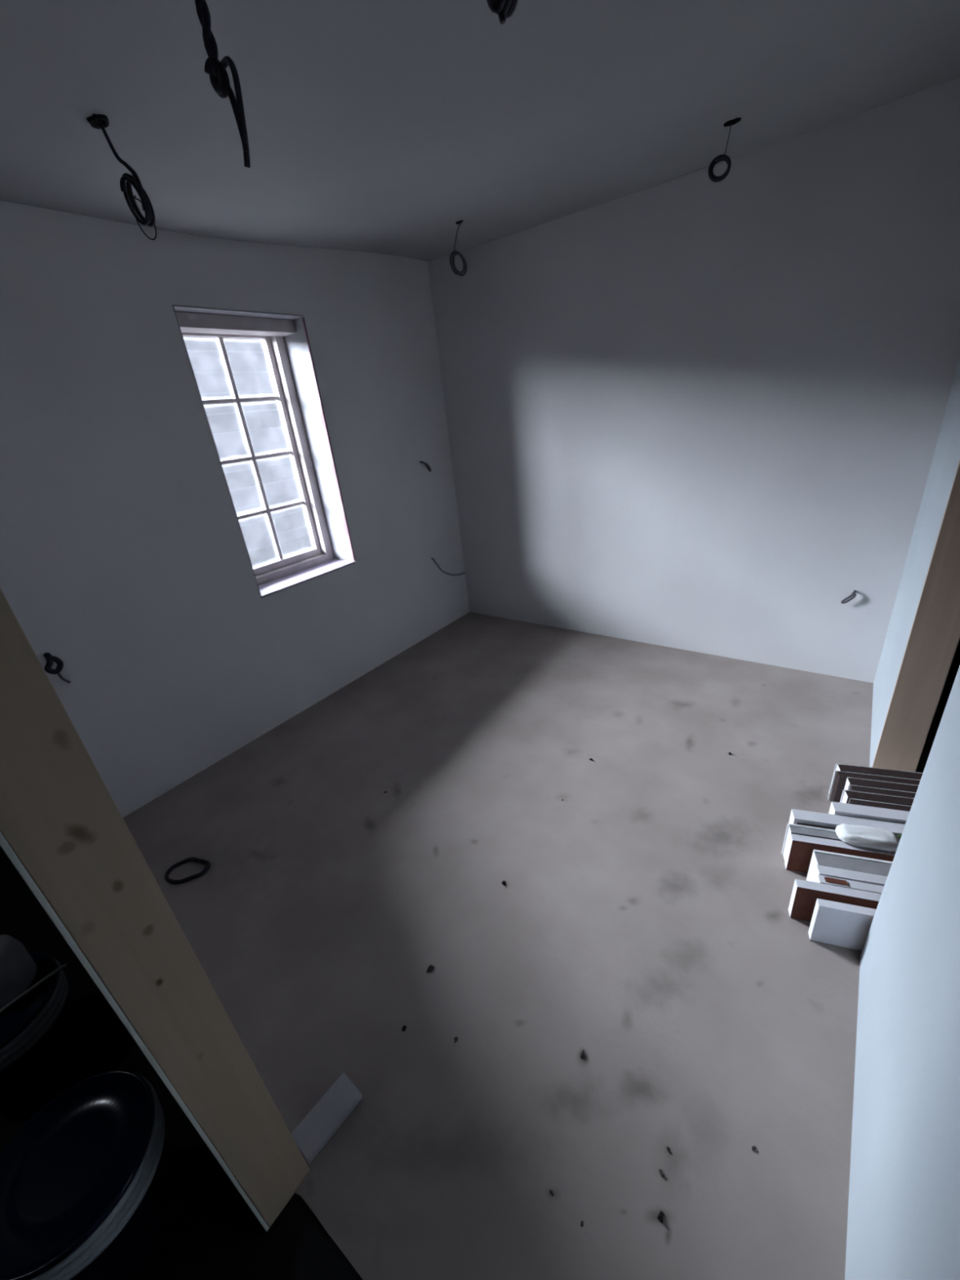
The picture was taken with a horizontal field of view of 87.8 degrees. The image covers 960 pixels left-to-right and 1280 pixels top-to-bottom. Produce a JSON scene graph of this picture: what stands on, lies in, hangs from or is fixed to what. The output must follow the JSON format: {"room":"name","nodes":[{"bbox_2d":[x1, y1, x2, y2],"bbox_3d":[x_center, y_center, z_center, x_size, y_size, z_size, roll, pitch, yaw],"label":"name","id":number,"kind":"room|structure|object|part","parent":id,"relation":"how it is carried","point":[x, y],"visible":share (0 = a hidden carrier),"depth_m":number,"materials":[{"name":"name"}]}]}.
{"room":"construction site","nodes":[
{"label":"construction site","id":0,"kind":"room"},
{"bbox_2d":[0,200,469,817],"bbox_3d":[-1.135,-0.841,2.687,0.300,2.700,3.153,12,30,34],"label":"wall","id":1,"kind":"structure","parent":0,"point":[124,558],"depth_m":2.23,"materials":[{"name":"white paint"}]},
{"bbox_2d":[43,652,71,683],"bbox_3d":[-1.654,0.116,1.942,0.056,0.146,0.061,12,30,34],"label":"cable","id":2,"kind":"object","parent":1,"relation":"attached to","point":[49,658],"visible":1,"depth_m":1.92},
{"bbox_2d":[172,304,355,598],"bbox_3d":[-1.132,-0.955,2.646,0.293,1.295,0.655,12,30,34],"label":"window","id":3,"kind":"structure","parent":1,"relation":"in","point":[284,337],"depth_m":2.77,"materials":[{"name":"paint"}]},
{"bbox_3d":[-1.230,-0.979,2.713,0.040,1.197,0.543,12,30,34],"label":"sash","id":4,"kind":"part","parent":3,"relation":"part of","materials":[{"name":"paint"}]},
{"bbox_3d":[-1.214,-0.972,2.703,0.090,1.294,0.653,12,30,34],"label":"frame","id":5,"kind":"part","parent":3,"relation":"part of","materials":[{"name":"paint"}]},
{"bbox_3d":[-1.032,-0.367,2.886,0.200,0.012,0.647,12,30,34],"label":"sill","id":6,"kind":"part","parent":3,"relation":"part of","materials":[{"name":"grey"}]},
{"bbox_2d":[419,461,431,471],"bbox_3d":[-0.369,-1.174,3.379,0.081,0.077,0.033,-15,26,-19],"label":"stub","id":7,"kind":"object","parent":1,"relation":"attached to","point":[426,464],"visible":1,"depth_m":3.37,"materials":[{"name":"grey plastic"}]},
{"bbox_2d":[431,557,465,576],"bbox_3d":[-0.226,-0.558,3.760,0.048,0.220,0.340,15,32,38],"label":"stub","id":8,"kind":"object","parent":1,"relation":"attached to","point":[432,558],"visible":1,"depth_m":3.70,"materials":[{"name":"grey"}]},
{"bbox_2d":[0,612,959,1279],"bbox_3d":[0.413,0.840,1.817,4.900,0.120,6.800,12,30,34],"label":"floor","id":9,"kind":"structure","parent":0,"point":[640,922],"depth_m":1.48,"materials":[{"name":"grey concrete"}]},
{"bbox_2d":[0,953,84,1111],"bbox_3d":[-1.250,1.013,1.318,0.291,0.331,0.307,12,30,34],"label":"plastic bucket","id":10,"kind":"object","parent":9,"relation":"on","point":[42,1029],"visible":0.87,"depth_m":1.29,"materials":[{"name":"black plastic"}]},
{"bbox_2d":[0,934,36,1008],"bbox_3d":[-1.262,0.841,1.284,0.140,0.177,0.140,12,30,34],"label":"plastic jug","id":11,"kind":"object","parent":10,"relation":"on","point":[18,969],"visible":0.94,"depth_m":1.28,"materials":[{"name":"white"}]},
{"bbox_3d":[-1.260,0.950,1.286,0.284,0.014,0.284,12,30,34],"label":"lid","id":12,"kind":"part","parent":10,"relation":"part of","materials":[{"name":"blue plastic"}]},
{"bbox_3d":[-1.200,0.931,1.231,0.137,0.119,0.307,12,30,34],"label":"wire handle","id":13,"kind":"part","parent":10,"relation":"part of","materials":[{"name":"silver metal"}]},
{"bbox_2d":[0,1070,190,1279],"bbox_3d":[-0.765,1.120,1.003,0.299,0.304,0.299,12,30,34],"label":"plastic bucket","id":14,"kind":"object","parent":9,"relation":"on","point":[95,1185],"visible":1,"depth_m":0.94,"materials":[{"name":"black plastic"}]},
{"bbox_2d":[164,857,210,884],"bbox_3d":[-1.127,0.887,1.923,0.166,0.021,0.118,-5,25,4],"label":"cable loop","id":15,"kind":"object","parent":9,"relation":"on","point":[206,863],"visible":1,"depth_m":1.92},
{"bbox_2d":[291,1072,362,1164],"bbox_3d":[-0.365,1.137,1.194,0.074,0.020,0.152,15,32,38],"label":"scrap","id":16,"kind":"object","parent":9,"relation":"on","point":[327,1115],"visible":0.88,"depth_m":1.18,"materials":[{"name":"grey paper"}]},
{"bbox_2d":[401,1025,406,1031],"bbox_3d":[-0.207,1.053,1.354,0.010,0.008,0.015,5,27,22],"label":"chip","id":17,"kind":"object","parent":9,"relation":"on","point":[404,1027],"visible":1,"depth_m":1.35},
{"bbox_2d":[426,964,435,972],"bbox_3d":[-0.149,0.981,1.490,0.017,0.011,0.025,10,29,32],"label":"chip","id":18,"kind":"object","parent":9,"relation":"on","point":[430,968],"visible":1,"depth_m":1.49,"materials":[{"name":"black"}]},
{"bbox_2d":[549,1189,554,1195],"bbox_3d":[0.150,1.157,1.046,0.011,0.005,0.008,11,30,34],"label":"chip","id":19,"kind":"object","parent":9,"relation":"on","point":[551,1192],"visible":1,"depth_m":1.04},
{"bbox_2d":[580,1049,584,1057],"bbox_3d":[0.258,1.043,1.261,0.010,0.008,0.022,13,31,35],"label":"chip","id":20,"kind":"object","parent":9,"relation":"on","point":[582,1052],"visible":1,"depth_m":1.26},
{"bbox_2d":[657,1209,665,1223],"bbox_3d":[0.363,1.153,0.999,0.012,0.009,0.017,13,31,35],"label":"chip","id":21,"kind":"object","parent":9,"relation":"on","point":[661,1215],"visible":1,"depth_m":1.00,"materials":[{"name":"black"}]},
{"bbox_2d":[658,1169,664,1177],"bbox_3d":[0.385,1.126,1.055,0.007,0.005,0.012,-10,25,-7],"label":"chip","id":22,"kind":"object","parent":9,"relation":"on","point":[661,1172],"visible":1,"depth_m":1.05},
{"bbox_2d":[781,823,841,860],"bbox_3d":[1.512,0.709,1.522,1.014,0.139,0.038,3,26,19],"label":"board","id":23,"kind":"object","parent":9,"relation":"on","point":[809,831],"visible":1,"depth_m":1.64,"materials":[{"name":"white wood"}]},
{"bbox_2d":[835,823,900,851],"bbox_3d":[1.232,0.619,1.580,0.173,0.028,0.082,3,26,19],"label":"plastic bag","id":24,"kind":"object","parent":23,"relation":"on","point":[868,837],"visible":0.94,"depth_m":1.57,"materials":[{"name":"white plastic"}]},
{"bbox_2d":[788,879,881,921],"bbox_3d":[1.434,0.804,1.339,1.035,0.135,0.028,3,26,19],"label":"board","id":25,"kind":"object","parent":9,"relation":"on","point":[805,894],"visible":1,"depth_m":1.46,"materials":[{"name":"paint"}]},
{"bbox_2d":[784,833,896,873],"bbox_3d":[1.502,0.726,1.492,1.012,0.135,0.028,3,26,19],"label":"board","id":26,"kind":"object","parent":9,"relation":"on","point":[800,847],"visible":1,"depth_m":1.60,"materials":[{"name":"paint"}]},
{"bbox_2d":[808,898,875,951],"bbox_3d":[1.431,0.828,1.274,0.996,0.148,0.024,3,26,19],"label":"board","id":27,"kind":"object","parent":9,"relation":"on","point":[832,922],"visible":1,"depth_m":1.40,"materials":[{"name":"paint"}]},
{"bbox_2d":[788,808,905,835],"bbox_3d":[1.547,0.679,1.578,0.988,0.138,0.046,3,26,19],"label":"board","id":28,"kind":"object","parent":9,"relation":"on","point":[800,816],"visible":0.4,"depth_m":1.67,"materials":[{"name":"paint"}]},
{"bbox_2d":[796,822,900,839],"bbox_3d":[1.539,0.702,1.547,0.980,0.125,0.019,3,26,19],"label":"board","id":29,"kind":"object","parent":9,"relation":"on","point":[797,823],"visible":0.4,"depth_m":1.67,"materials":[{"name":"white wood"}]},
{"bbox_2d":[806,849,892,881],"bbox_3d":[1.504,0.757,1.423,0.960,0.137,0.058,3,26,19],"label":"board","id":30,"kind":"object","parent":9,"relation":"on","point":[874,866],"visible":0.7,"depth_m":1.52,"materials":[{"name":"white wood"}]},
{"bbox_2d":[813,864,887,885],"bbox_3d":[1.486,0.777,1.382,0.965,0.138,0.032,3,26,19],"label":"board","id":31,"kind":"object","parent":9,"relation":"on","point":[851,875],"visible":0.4,"depth_m":1.48,"materials":[{"name":"paint"}]},
{"bbox_2d":[816,875,884,893],"bbox_3d":[1.474,0.793,1.355,0.970,0.135,0.028,3,26,19],"label":"board","id":32,"kind":"object","parent":9,"relation":"on","point":[869,887],"visible":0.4,"depth_m":1.45,"materials":[{"name":"paint"}]},
{"bbox_2d":[824,876,848,885],"bbox_3d":[1.049,0.710,1.470,0.055,0.003,0.016,3,26,19],"label":"scrap","id":33,"kind":"object","parent":32,"relation":"on","point":[827,879],"visible":1,"depth_m":1.47,"materials":[{"name":"brown wood"}]},
{"bbox_2d":[828,801,909,824],"bbox_3d":[1.622,0.655,1.597,0.860,0.150,0.045,3,26,19],"label":"board","id":34,"kind":"object","parent":9,"relation":"on","point":[836,808],"visible":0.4,"depth_m":1.67,"materials":[{"name":"paint"}]},
{"bbox_2d":[828,770,920,802],"bbox_3d":[1.711,0.578,1.753,0.801,0.142,0.034,3,26,19],"label":"board","id":35,"kind":"object","parent":9,"relation":"on","point":[840,777],"visible":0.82,"depth_m":1.84,"materials":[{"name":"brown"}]},
{"bbox_2d":[828,763,922,793],"bbox_3d":[1.727,0.560,1.782,0.791,0.146,0.034,3,26,19],"label":"board","id":36,"kind":"object","parent":9,"relation":"on","point":[842,767],"visible":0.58,"depth_m":1.84,"materials":[{"name":"white wood"}]},
{"bbox_2d":[840,789,914,805],"bbox_3d":[1.674,0.623,1.659,0.806,0.146,0.034,3,26,19],"label":"board","id":37,"kind":"object","parent":9,"relation":"on","point":[846,795],"visible":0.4,"depth_m":1.73,"materials":[{"name":"white wood"}]},
{"bbox_2d":[848,798,911,811],"bbox_3d":[1.668,0.641,1.627,0.795,0.142,0.034,3,26,19],"label":"board","id":38,"kind":"object","parent":9,"relation":"on","point":[851,801],"visible":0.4,"depth_m":1.70,"materials":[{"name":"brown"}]},
{"bbox_2d":[844,777,918,792],"bbox_3d":[1.712,0.592,1.717,0.774,0.146,0.034,3,26,19],"label":"board","id":39,"kind":"object","parent":9,"relation":"on","point":[853,781],"visible":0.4,"depth_m":1.78,"materials":[{"name":"white wood"}]},
{"bbox_2d":[847,784,915,798],"bbox_3d":[1.699,0.610,1.687,0.778,0.142,0.034,3,26,19],"label":"board","id":40,"kind":"object","parent":9,"relation":"on","point":[853,788],"visible":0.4,"depth_m":1.76,"materials":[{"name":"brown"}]},
{"bbox_2d":[0,0,959,261],"bbox_3d":[-0.082,-1.586,1.354,2.752,0.224,2.913,12,30,34],"label":"ceiling","id":41,"kind":"structure","parent":0,"point":[381,126],"depth_m":1.40,"materials":[{"name":"paint"}]},
{"bbox_2d":[86,113,156,239],"bbox_3d":[-0.939,-1.223,1.312,0.120,0.278,0.048,7,28,27],"label":"hanging cable","id":42,"kind":"object","parent":41,"relation":"hanging from","point":[95,121],"visible":0.94,"depth_m":1.31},
{"bbox_2d":[195,0,250,168],"bbox_3d":[-0.378,-0.892,0.657,0.060,0.415,0.046,12,30,34],"label":"cable","id":43,"kind":"object","parent":41,"relation":"hanging from","point":[218,74],"visible":1,"depth_m":0.70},
{"bbox_2d":[449,220,466,276],"bbox_3d":[-0.113,-1.961,2.508,0.098,0.219,0.039,12,30,34],"label":"hanging cable","id":44,"kind":"object","parent":41,"relation":"hanging from","point":[454,252],"visible":1,"depth_m":2.52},
{"bbox_2d":[486,0,517,24],"bbox_3d":[0.024,-1.052,0.704,0.060,0.253,0.048,12,30,34],"label":"hanging cable","id":45,"kind":"object","parent":41,"relation":"hanging from","point":[504,9],"visible":1,"depth_m":0.75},
{"bbox_2d":[707,117,741,182],"bbox_3d":[0.900,-1.805,1.842,0.102,0.165,0.043,12,30,34],"label":"cable","id":46,"kind":"object","parent":41,"relation":"hanging from","point":[712,176],"visible":1,"depth_m":1.85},
{"bbox_2d":[427,77,959,683],"bbox_3d":[0.844,-1.185,2.952,3.075,2.700,0.200,12,30,34],"label":"wall","id":47,"kind":"structure","parent":0,"point":[691,411],"depth_m":2.54,"materials":[{"name":"white paint"}]},
{"bbox_2d":[840,590,856,604],"bbox_3d":[1.852,-0.217,2.505,0.055,0.068,0.047,12,30,34],"label":"stub","id":48,"kind":"object","parent":47,"relation":"attached to","point":[853,594],"visible":1,"depth_m":2.49,"materials":[{"name":"grey plastic"}]},
{"bbox_2d":[844,356,959,1279],"bbox_3d":[1.702,-0.131,0.468,1.728,2.700,6.550,12,30,34],"label":"wall","id":49,"kind":"structure","parent":0,"point":[904,1216],"depth_m":0.88,"materials":[{"name":"grey paint"}]},
{"bbox_2d":[871,458,959,772],"bbox_3d":[1.264,-0.186,1.245,0.124,2.039,0.848,12,30,34],"label":"door","id":50,"kind":"structure","parent":49,"relation":"in","point":[934,637],"depth_m":1.72,"materials":[{"name":"beige wood"}]},
{"bbox_3d":[-1.077,-0.036,0.936,3.252,2.700,0.104,12,30,34],"label":"wall","id":51,"kind":"structure","parent":0,"visible":0},
{"bbox_2d":[0,587,310,1231],"bbox_3d":[-0.140,0.361,0.383,0.979,2.065,0.111,12,30,34],"label":"wooden board","id":52,"kind":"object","parent":51,"relation":"in","point":[59,815],"depth_m":0.70,"materials":[{"name":"brown wood"}]},
{"label":"outside","id":53,"kind":"structure","parent":0,"visible":0},
{"bbox_2d":[248,534,312,567],"bbox_3d":[-14.113,-3.791,16.496,37.269,0.100,70.000,12,30,34],"label":"ground","id":54,"kind":"structure","parent":53,"point":[268,554],"depth_m":9.24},
{"bbox_2d":[182,336,309,552],"bbox_3d":[-5.677,-2.584,7.439,0.380,3.590,38.000,12,30,34],"label":"wall","id":55,"kind":"structure","parent":54,"relation":"on","point":[246,357],"depth_m":9.04,"materials":[{"name":"glass"}]}
]}

